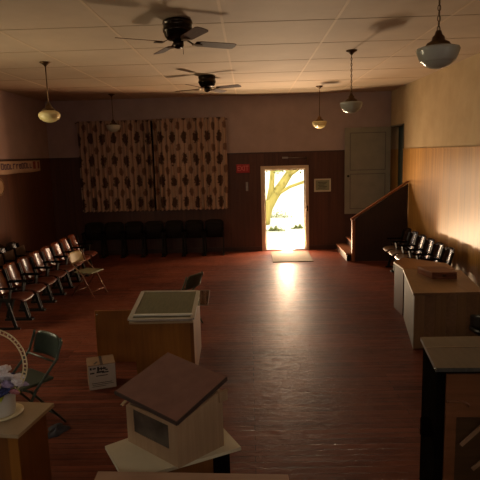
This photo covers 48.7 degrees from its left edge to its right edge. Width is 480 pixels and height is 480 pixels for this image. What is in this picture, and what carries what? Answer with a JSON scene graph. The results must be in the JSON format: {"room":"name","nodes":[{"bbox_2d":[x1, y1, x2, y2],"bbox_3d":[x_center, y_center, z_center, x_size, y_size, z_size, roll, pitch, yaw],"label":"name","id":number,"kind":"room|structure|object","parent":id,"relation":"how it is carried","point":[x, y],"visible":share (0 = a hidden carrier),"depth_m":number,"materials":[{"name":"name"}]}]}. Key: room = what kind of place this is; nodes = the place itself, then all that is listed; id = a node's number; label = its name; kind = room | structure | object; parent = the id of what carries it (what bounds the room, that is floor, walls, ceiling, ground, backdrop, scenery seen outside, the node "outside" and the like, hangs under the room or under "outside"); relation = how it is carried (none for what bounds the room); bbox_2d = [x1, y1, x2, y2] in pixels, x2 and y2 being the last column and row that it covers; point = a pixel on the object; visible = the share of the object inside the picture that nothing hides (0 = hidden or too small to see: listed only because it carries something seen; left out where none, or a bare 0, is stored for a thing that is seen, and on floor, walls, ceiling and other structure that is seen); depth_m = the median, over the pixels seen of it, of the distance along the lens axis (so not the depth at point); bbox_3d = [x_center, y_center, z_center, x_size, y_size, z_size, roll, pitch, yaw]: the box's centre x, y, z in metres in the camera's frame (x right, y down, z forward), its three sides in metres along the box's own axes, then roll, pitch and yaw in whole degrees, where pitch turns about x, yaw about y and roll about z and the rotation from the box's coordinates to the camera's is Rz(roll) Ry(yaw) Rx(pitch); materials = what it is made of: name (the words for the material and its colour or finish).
{"room":"community hall","nodes":[
{"label":"community hall","id":0,"kind":"room"},
{"bbox_2d":[0,90,56,257],"bbox_3d":[-4.928,-0.101,4.736,0.192,3.830,17.234,-1,9,1],"label":"wall","id":1,"kind":"structure","parent":0,"point":[27,218],"depth_m":11.72,"materials":[{"name":"beige paint"}]},
{"bbox_2d":[0,179,3,195],"bbox_3d":[-4.730,-1.044,10.460,0.028,0.350,0.350,-1,9,1],"label":"wall plaque","id":2,"kind":"object","parent":1,"relation":"attached to","point":[1,181],"visible":1,"depth_m":10.50,"materials":[{"name":"brown wood"}]},
{"bbox_2d":[0,160,39,174],"bbox_3d":[-4.728,-1.558,11.339,0.022,0.264,2.340,-1,9,1],"label":"banner","id":3,"kind":"object","parent":1,"relation":"attached to","point":[6,167],"visible":1,"depth_m":11.34,"materials":[{"name":"beige fabric"}]},
{"bbox_2d":[0,158,49,160],"bbox_3d":[-4.848,-0.625,4.650,0.022,0.032,17.234,-1,9,1],"label":"trim","id":4,"kind":"structure","parent":1,"relation":"attached to","point":[38,158],"depth_m":11.51,"materials":[{"name":"brown wood"}]},
{"bbox_2d":[0,249,422,479],"bbox_3d":[-0.580,1.744,4.952,8.784,0.120,17.554,-1,9,1],"label":"floor","id":5,"kind":"structure","parent":0,"point":[317,358],"depth_m":6.31,"materials":[{"name":"brown wood"}]},
{"bbox_2d":[0,254,15,297],"bbox_3d":[-4.332,0.619,9.509,0.455,0.843,0.484,-1,9,1],"label":"seat","id":6,"kind":"object","parent":5,"relation":"on","point":[1,257],"visible":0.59,"depth_m":9.62,"materials":[{"name":"black paint"}]},
{"bbox_2d":[0,246,25,289],"bbox_3d":[-4.325,0.540,9.993,0.455,0.843,0.484,-1,9,1],"label":"seat","id":7,"kind":"object","parent":5,"relation":"on","point":[7,255],"visible":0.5,"depth_m":10.03,"materials":[{"name":"black paint"}]},
{"bbox_2d":[0,269,33,329],"bbox_3d":[-3.397,0.857,7.883,0.534,0.843,0.484,-1,9,1],"label":"seat","id":8,"kind":"object","parent":5,"relation":"on","point":[5,287],"visible":1,"depth_m":7.98,"materials":[{"name":"black paint"}]},
{"bbox_2d":[6,241,32,281],"bbox_3d":[-4.318,0.461,10.476,0.455,0.843,0.484,-1,9,1],"label":"seat","id":9,"kind":"object","parent":5,"relation":"on","point":[19,250],"visible":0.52,"depth_m":10.49,"materials":[{"name":"brown wood"}]},
{"bbox_2d":[3,262,45,318],"bbox_3d":[-3.390,0.778,8.366,0.534,0.843,0.484,-1,9,1],"label":"seat","id":10,"kind":"object","parent":5,"relation":"on","point":[13,270],"visible":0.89,"depth_m":8.44,"materials":[{"name":"black paint"}]},
{"bbox_2d":[0,402,53,479],"bbox_3d":[-1.643,1.557,3.670,0.595,0.720,0.438,0,9,8],"label":"stand","id":11,"kind":"object","parent":5,"relation":"on","point":[24,445],"visible":0.93,"depth_m":3.54,"materials":[{"name":"beige laminate"}]},
{"bbox_2d":[0,403,23,420],"bbox_3d":[-1.634,1.188,3.644,0.280,0.014,0.280,-1,9,1],"label":"saucer","id":12,"kind":"object","parent":11,"relation":"on","point":[19,407],"visible":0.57,"depth_m":3.63,"materials":[{"name":"white ceramic"}]},
{"bbox_2d":[0,330,28,417],"bbox_3d":[-1.639,0.889,3.590,0.342,0.603,0.350,-9,12,-37],"label":"flower basket","id":13,"kind":"object","parent":12,"relation":"on","point":[8,389],"visible":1,"depth_m":3.56,"materials":[{"name":"beige plastic"}]},
{"bbox_2d":[0,329,65,421],"bbox_3d":[-1.954,1.323,4.841,0.465,0.836,0.589,5,12,37],"label":"folding chair","id":14,"kind":"object","parent":5,"relation":"on","point":[45,342],"visible":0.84,"depth_m":4.93,"materials":[{"name":"green metal"}]},
{"bbox_2d":[17,256,56,309],"bbox_3d":[-3.383,0.700,8.850,0.534,0.843,0.484,-1,9,1],"label":"seat","id":15,"kind":"object","parent":5,"relation":"on","point":[26,264],"visible":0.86,"depth_m":8.94,"materials":[{"name":"black paint"}]},
{"bbox_2d":[29,251,66,301],"bbox_3d":[-3.375,0.621,9.333,0.534,0.843,0.484,-1,9,1],"label":"seat","id":16,"kind":"object","parent":5,"relation":"on","point":[37,257],"visible":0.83,"depth_m":9.43,"materials":[{"name":"black paint"}]},
{"bbox_2d":[40,246,74,294],"bbox_3d":[-3.368,0.542,9.817,0.534,0.843,0.484,-1,9,1],"label":"seat","id":17,"kind":"object","parent":5,"relation":"on","point":[48,252],"visible":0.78,"depth_m":9.92,"materials":[{"name":"black paint"}]},
{"bbox_2d":[48,423,69,438],"bbox_3d":[-1.658,1.715,4.810,0.206,0.036,0.290,-1,9,1],"label":"cloth","id":18,"kind":"object","parent":5,"relation":"on","point":[57,429],"visible":0.98,"depth_m":4.80,"materials":[{"name":"grey fabric"}]},
{"bbox_2d":[50,242,83,287],"bbox_3d":[-3.361,0.463,10.300,0.534,0.843,0.484,-1,9,1],"label":"seat","id":19,"kind":"object","parent":5,"relation":"on","point":[57,247],"visible":0.57,"depth_m":10.40,"materials":[{"name":"black paint"}]},
{"bbox_2d":[59,238,90,280],"bbox_3d":[-3.353,0.384,10.784,0.534,0.843,0.484,-1,9,1],"label":"seat","id":20,"kind":"object","parent":5,"relation":"on","point":[66,244],"visible":0.47,"depth_m":10.90,"materials":[{"name":"black paint"}]},
{"bbox_2d":[67,234,97,275],"bbox_3d":[-3.346,0.305,11.267,0.534,0.843,0.484,-1,9,1],"label":"seat","id":21,"kind":"object","parent":5,"relation":"on","point":[73,238],"visible":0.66,"depth_m":11.37,"materials":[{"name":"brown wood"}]},
{"bbox_2d":[67,250,107,297],"bbox_3d":[-2.750,0.602,9.550,0.535,0.788,0.423,2,10,21],"label":"folding chair","id":22,"kind":"object","parent":5,"relation":"on","point":[75,256],"visible":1,"depth_m":9.55,"materials":[{"name":"beige plastic"}]},
{"bbox_2d":[81,222,106,257],"bbox_3d":[-3.630,0.005,13.156,0.484,0.843,0.455,-1,9,1],"label":"seat","id":23,"kind":"object","parent":5,"relation":"on","point":[93,230],"visible":0.94,"depth_m":13.11,"materials":[{"name":"black paint"}]},
{"bbox_2d":[86,354,116,390],"bbox_3d":[-1.508,1.437,5.763,0.286,0.278,0.254,-5,10,-18],"label":"carton","id":24,"kind":"object","parent":5,"relation":"on","point":[101,372],"visible":1,"depth_m":5.66,"materials":[{"name":"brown cardboard"}]},
{"bbox_2d":[101,222,125,257],"bbox_3d":[-3.130,-0.007,13.146,0.484,0.843,0.455,-1,9,1],"label":"seat","id":25,"kind":"object","parent":5,"relation":"on","point":[113,230],"visible":0.98,"depth_m":13.10,"materials":[{"name":"black paint"}]},
{"bbox_2d":[94,310,135,361],"bbox_3d":[-1.484,1.136,6.459,0.470,0.645,0.262,-1,9,1],"label":"pedestal","id":26,"kind":"object","parent":5,"relation":"on","point":[115,336],"depth_m":6.34,"materials":[{"name":"orange wood"}]},
{"bbox_2d":[122,221,145,257],"bbox_3d":[-2.630,-0.019,13.136,0.484,0.843,0.455,-1,9,1],"label":"seat","id":27,"kind":"object","parent":5,"relation":"on","point":[133,229],"visible":0.98,"depth_m":13.10,"materials":[{"name":"black paint"}]},
{"bbox_2d":[142,221,163,256],"bbox_3d":[-2.131,-0.032,13.127,0.484,0.843,0.455,-1,9,1],"label":"seat","id":28,"kind":"object","parent":5,"relation":"on","point":[153,229],"visible":0.99,"depth_m":13.09,"materials":[{"name":"black paint"}]},
{"bbox_2d":[129,299,200,374],"bbox_3d":[-0.860,1.115,6.265,0.765,0.715,1.260,-1,9,1],"label":"pedestal","id":29,"kind":"object","parent":5,"relation":"on","point":[153,339],"visible":0.52,"depth_m":5.68,"materials":[{"name":"orange wood"}]},
{"bbox_2d":[127,290,199,320],"bbox_3d":[-0.871,0.743,6.189,0.800,0.031,1.215,-1,9,1],"label":"display case","id":30,"kind":"object","parent":29,"relation":"on","point":[168,305],"visible":1,"depth_m":6.09,"materials":[{"name":"white wood"}]},
{"bbox_2d":[105,428,240,472],"bbox_3d":[-0.416,1.580,3.252,0.709,0.740,0.520,-6,10,-26],"label":"pedestal","id":31,"kind":"object","parent":5,"relation":"on","point":[126,456],"visible":0.39,"depth_m":3.08,"materials":[{"name":"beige wood"}]},
{"bbox_2d":[114,353,227,467],"bbox_3d":[-0.442,1.005,3.253,0.497,0.395,0.706,-10,12,-41],"label":"house","id":32,"kind":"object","parent":31,"relation":"on","point":[174,412],"visible":1,"depth_m":3.08,"materials":[{"name":"brown wood"}]},
{"bbox_2d":[163,220,184,256],"bbox_3d":[-1.631,-0.044,13.117,0.484,0.843,0.455,-1,9,1],"label":"seat","id":33,"kind":"object","parent":5,"relation":"on","point":[173,228],"visible":1,"depth_m":13.08,"materials":[{"name":"black paint"}]},
{"bbox_2d":[94,471,288,479],"bbox_3d":[-0.237,1.645,2.600,1.028,0.812,0.444,-1,9,4],"label":"pedestal","id":34,"kind":"object","parent":5,"relation":"on","point":[101,475],"visible":1,"depth_m":2.72,"materials":[{"name":"brown wood"}]},
{"bbox_2d":[181,271,202,322],"bbox_3d":[-0.837,0.851,7.692,0.535,0.788,0.423,4,11,31],"label":"folding chair","id":35,"kind":"object","parent":5,"relation":"on","point":[194,280],"visible":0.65,"depth_m":7.48,"materials":[{"name":"green metal"}]},
{"bbox_2d":[183,220,204,255],"bbox_3d":[-1.131,-0.057,13.108,0.484,0.843,0.455,-1,9,1],"label":"seat","id":36,"kind":"object","parent":5,"relation":"on","point":[193,228],"visible":1,"depth_m":13.07,"materials":[{"name":"black paint"}]},
{"bbox_2d":[204,219,224,255],"bbox_3d":[-0.631,-0.069,13.098,0.484,0.843,0.455,-1,9,1],"label":"seat","id":37,"kind":"object","parent":5,"relation":"on","point":[213,227],"visible":1,"depth_m":13.06,"materials":[{"name":"black wood"}]},
{"bbox_2d":[271,251,312,261],"bbox_3d":[1.210,0.388,12.560,0.920,0.014,1.260,-1,9,1],"label":"doormat","id":38,"kind":"object","parent":5,"relation":"on","point":[281,256],"visible":1,"depth_m":12.47,"materials":[{"name":"beige fabric"}]},
{"bbox_2d":[336,181,408,261],"bbox_3d":[3.026,-0.511,12.322,1.344,1.763,1.425,-1,9,1],"label":"staircase","id":39,"kind":"structure","parent":5,"relation":"on","point":[370,231],"depth_m":11.67,"materials":[{"name":"brown wood"}]},
{"bbox_2d":[383,228,411,270],"bbox_3d":[3.232,0.185,10.875,0.534,0.843,0.444,-1,9,1],"label":"seat","id":40,"kind":"object","parent":5,"relation":"on","point":[405,233],"visible":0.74,"depth_m":10.97,"materials":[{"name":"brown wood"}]},
{"bbox_2d":[388,231,418,271],"bbox_3d":[3.225,0.258,10.431,0.534,0.843,0.444,-1,9,1],"label":"seat","id":41,"kind":"object","parent":5,"relation":"on","point":[412,236],"visible":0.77,"depth_m":10.52,"materials":[{"name":"black paint"}]},
{"bbox_2d":[394,234,426,259],"bbox_3d":[3.219,0.330,9.987,0.534,0.843,0.444,-1,9,1],"label":"seat","id":42,"kind":"object","parent":5,"relation":"on","point":[419,240],"visible":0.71,"depth_m":10.07,"materials":[{"name":"black paint"}]},
{"bbox_2d":[406,238,434,259],"bbox_3d":[3.212,0.403,9.543,0.534,0.843,0.444,-1,9,1],"label":"seat","id":43,"kind":"object","parent":5,"relation":"on","point":[427,244],"visible":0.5,"depth_m":9.63,"materials":[{"name":"black paint"}]},
{"bbox_2d":[394,258,454,314],"bbox_3d":[2.762,0.708,8.125,0.745,0.720,0.930,-1,9,1],"label":"base cabinet","id":44,"kind":"object","parent":5,"relation":"on","point":[404,263],"visible":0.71,"depth_m":8.02,"materials":[{"name":"wood"}]},
{"bbox_2d":[413,242,444,261],"bbox_3d":[3.205,0.475,9.099,0.534,0.843,0.444,-1,9,1],"label":"seat","id":45,"kind":"object","parent":5,"relation":"on","point":[436,248],"visible":0.39,"depth_m":9.16,"materials":[{"name":"black paint"}]},
{"bbox_2d":[422,246,454,265],"bbox_3d":[3.199,0.547,8.655,0.534,0.843,0.444,-1,9,1],"label":"seat","id":46,"kind":"object","parent":5,"relation":"on","point":[447,253],"visible":0.34,"depth_m":8.71,"materials":[{"name":"black paint"}]},
{"bbox_2d":[403,269,479,348],"bbox_3d":[2.647,0.890,7.030,0.835,0.720,1.356,0,9,12],"label":"desk","id":47,"kind":"object","parent":5,"relation":"on","point":[432,307],"depth_m":6.47,"materials":[{"name":"brown laminate"}]},
{"bbox_2d":[417,266,456,278],"bbox_3d":[2.686,0.443,7.237,0.390,0.092,0.420,-1,9,1],"label":"case","id":48,"kind":"object","parent":47,"relation":"on","point":[433,272],"visible":1,"depth_m":7.12,"materials":[{"name":"brown wood"}]},
{"bbox_2d":[419,336,479,479],"bbox_3d":[1.554,1.278,3.488,0.810,1.153,0.561,-1,9,1],"label":"table","id":49,"kind":"object","parent":5,"relation":"on","point":[450,404],"visible":1,"depth_m":3.25,"materials":[{"name":"black paint"}]},
{"bbox_2d":[469,314,479,335],"bbox_3d":[2.886,1.101,6.145,0.430,0.580,0.430,4,11,31],"label":"padded chair","id":50,"kind":"object","parent":5,"relation":"on","point":[474,326],"visible":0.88,"depth_m":6.05,"materials":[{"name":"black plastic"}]},
{"bbox_2d":[45,91,391,250],"bbox_3d":[-0.505,-1.606,13.221,8.784,3.830,0.152,-1,9,1],"label":"wall","id":51,"kind":"structure","parent":0,"point":[278,122],"depth_m":13.05,"materials":[{"name":"paint"}]},
{"bbox_2d":[75,117,227,212],"bbox_3d":[-2.137,-1.828,13.034,3.720,2.232,0.190,-1,9,1],"label":"curtains","id":52,"kind":"object","parent":51,"relation":"hanging from","point":[176,163],"visible":0.98,"depth_m":13.01,"materials":[{"name":"fabric"}]},
{"bbox_2d":[50,150,344,159],"bbox_3d":[-0.521,-2.116,13.061,8.424,0.032,0.024,-1,9,1],"label":"trim","id":53,"kind":"structure","parent":51,"relation":"attached to","point":[326,150],"depth_m":13.02,"materials":[{"name":"brown wood"}]},
{"bbox_2d":[95,245,336,254],"bbox_3d":[-0.455,0.243,13.436,8.424,0.110,0.018,-1,9,1],"label":"baseboard","id":54,"kind":"structure","parent":51,"relation":"attached to","point":[311,247],"depth_m":13.44,"materials":[{"name":"brown wood"}]},
{"bbox_2d":[236,164,249,172],"bbox_3d":[0.072,-1.763,13.092,0.330,0.210,0.031,-1,9,1],"label":"exit sign","id":55,"kind":"object","parent":51,"relation":"attached to","point":[240,168],"visible":1,"depth_m":13.08,"materials":[{"name":"red plastic"}]},
{"bbox_2d":[260,165,308,250],"bbox_3d":[1.127,-0.794,13.279,1.185,2.120,0.210,-1,9,1],"label":"door frame","id":56,"kind":"structure","parent":51,"relation":"in","point":[305,168],"depth_m":13.21,"materials":[{"name":"wood"}]},
{"bbox_2d":[282,157,307,164],"bbox_3d":[1.354,-1.943,13.031,0.625,0.214,0.058,-1,9,1],"label":"door closer","id":57,"kind":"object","parent":51,"relation":"in","point":[282,157],"depth_m":13.00,"materials":[{"name":"metal"}]},
{"bbox_2d":[314,178,330,191],"bbox_3d":[2.043,-1.358,13.129,0.410,0.320,0.026,-1,9,1],"label":"framed notice","id":58,"kind":"object","parent":51,"relation":"attached to","point":[320,185],"visible":1,"depth_m":13.13,"materials":[{"name":"paper"}]},
{"bbox_2d":[0,0,479,100],"bbox_3d":[-0.690,-2.168,4.315,8.784,0.150,17.554,-1,9,1],"label":"ceiling","id":59,"kind":"structure","parent":0,"point":[36,15],"depth_m":6.83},
{"bbox_2d":[38,61,60,122],"bbox_3d":[-2.816,-2.156,7.757,0.314,0.861,0.314,-1,9,1],"label":"pendant light","id":60,"kind":"object","parent":59,"relation":"hanging from","point":[49,115],"visible":1,"depth_m":7.71,"materials":[{"name":"gold metal"}]},
{"bbox_2d":[106,94,120,131],"bbox_3d":[-2.845,-2.833,11.842,0.322,0.836,0.322,-1,9,1],"label":"pendant light","id":61,"kind":"object","parent":59,"relation":"hanging from","point":[112,127],"visible":1,"depth_m":11.80,"materials":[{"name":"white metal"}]},
{"bbox_2d":[115,17,235,54],"bbox_3d":[-0.647,-2.120,5.541,1.002,0.340,1.002,1,10,18],"label":"ceiling fan","id":62,"kind":"object","parent":59,"relation":"hanging from","point":[177,30],"visible":1,"depth_m":5.42,"materials":[{"name":"brown metal"}]},
{"bbox_2d":[175,75,241,92],"bbox_3d":[-0.587,-2.765,9.488,1.002,0.340,1.002,-5,10,-19],"label":"ceiling fan","id":63,"kind":"object","parent":59,"relation":"hanging from","point":[206,82],"visible":1,"depth_m":9.37,"materials":[{"name":"brown metal"}]},
{"bbox_2d":[0,0,474,99],"bbox_3d":[-0.819,-2.092,4.349,6.128,0.003,17.234,-1,9,1],"label":"trim","id":64,"kind":"structure","parent":59,"relation":"attached to","point":[81,1],"depth_m":6.78,"materials":[{"name":"white wood"}]},
{"bbox_2d":[0,14,479,96],"bbox_3d":[-0.676,-2.217,5.090,8.424,0.003,13.436,-1,9,1],"label":"trim","id":65,"kind":"structure","parent":59,"relation":"attached to","point":[471,14],"depth_m":6.94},
{"bbox_2d":[312,86,326,128],"bbox_3d":[1.719,-2.866,11.464,0.322,0.901,0.322,-1,9,1],"label":"pendant light","id":66,"kind":"object","parent":59,"relation":"hanging from","point":[319,123],"visible":1,"depth_m":11.42,"materials":[{"name":"gold metal"}]},
{"bbox_2d":[340,49,362,113],"bbox_3d":[1.579,-2.237,7.515,0.322,0.866,0.322,-1,9,1],"label":"pendant light","id":67,"kind":"object","parent":59,"relation":"hanging from","point":[351,105],"visible":1,"depth_m":7.47,"materials":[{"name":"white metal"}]},
{"bbox_2d":[416,0,460,68],"bbox_3d":[1.505,-1.702,4.006,0.322,0.791,0.322,-1,9,1],"label":"pendant light","id":68,"kind":"object","parent":59,"relation":"hanging from","point":[439,53],"visible":1,"depth_m":3.97,"materials":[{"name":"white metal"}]},
{"bbox_2d":[398,126,402,189],"bbox_3d":[4.428,-1.591,12.064,1.120,3.300,2.214,-1,9,1],"label":"wall","id":69,"kind":"structure","parent":0,"point":[400,144],"depth_m":13.01,"materials":[{"name":"brown wood"}]},
{"bbox_2d":[390,53,479,286],"bbox_3d":[3.659,-0.314,4.572,0.192,3.830,17.234,-1,9,1],"label":"wall","id":70,"kind":"structure","parent":0,"point":[444,184],"depth_m":9.39,"materials":[{"name":"brown wood"}]},
{"bbox_2d":[390,123,403,183],"bbox_3d":[3.775,-1.637,12.504,0.200,2.125,1.102,-1,9,1],"label":"door frame","id":71,"kind":"structure","parent":70,"relation":"in","point":[398,125],"depth_m":11.95,"materials":[{"name":"brown wood"}]},
{"bbox_2d":[344,127,390,213],"bbox_3d":[3.109,-1.680,12.887,1.105,2.085,0.132,-1,9,1],"label":"door","id":72,"kind":"structure","parent":71,"relation":"attached to","point":[367,149],"depth_m":12.89,"materials":[{"name":"grey wood"}]},
{"bbox_2d":[403,146,479,149],"bbox_3d":[3.542,-0.741,3.940,0.022,0.022,16.120,-1,9,1],"label":"trim","id":73,"kind":"structure","parent":70,"relation":"attached to","point":[471,146],"depth_m":9.36,"materials":[{"name":"brown wood"}]},
{"label":"outside","id":74,"kind":"structure","parent":0,"visible":0},
{"bbox_2d":[265,170,303,232],"bbox_3d":[0.765,-5.023,46.479,80.000,0.100,66.626,-1,9,1],"label":"sky","id":75,"kind":"structure","parent":74,"point":[291,202],"depth_m":24.74,"materials":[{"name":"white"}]},
{"bbox_2d":[266,225,284,230],"bbox_3d":[1.118,-0.373,17.049,0.676,0.200,0.295,-1,9,1],"label":"shrub","id":76,"kind":"object","parent":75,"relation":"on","point":[275,228],"visible":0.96,"depth_m":17.02,"materials":[{"name":"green plant"}]},
{"bbox_2d":[271,209,291,217],"bbox_3d":[1.419,-1.038,20.584,1.202,0.364,0.485,-1,9,1],"label":"shrub","id":77,"kind":"object","parent":75,"relation":"on","point":[280,215],"visible":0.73,"depth_m":20.58,"materials":[{"name":"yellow plant"}]},
{"bbox_2d":[266,170,303,224],"bbox_3d":[1.433,-2.841,18.366,4.733,4.720,2.711,-1,9,1],"label":"tree","id":78,"kind":"object","parent":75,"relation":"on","point":[274,193],"visible":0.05,"depth_m":18.38,"materials":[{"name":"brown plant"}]},
{"bbox_2d":[290,224,303,228],"bbox_3d":[1.943,-0.447,17.428,0.570,0.183,0.258,-1,9,1],"label":"shrub","id":79,"kind":"object","parent":75,"relation":"on","point":[299,225],"visible":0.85,"depth_m":17.39,"materials":[{"name":"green plant"}]},
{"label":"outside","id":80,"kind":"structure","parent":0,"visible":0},
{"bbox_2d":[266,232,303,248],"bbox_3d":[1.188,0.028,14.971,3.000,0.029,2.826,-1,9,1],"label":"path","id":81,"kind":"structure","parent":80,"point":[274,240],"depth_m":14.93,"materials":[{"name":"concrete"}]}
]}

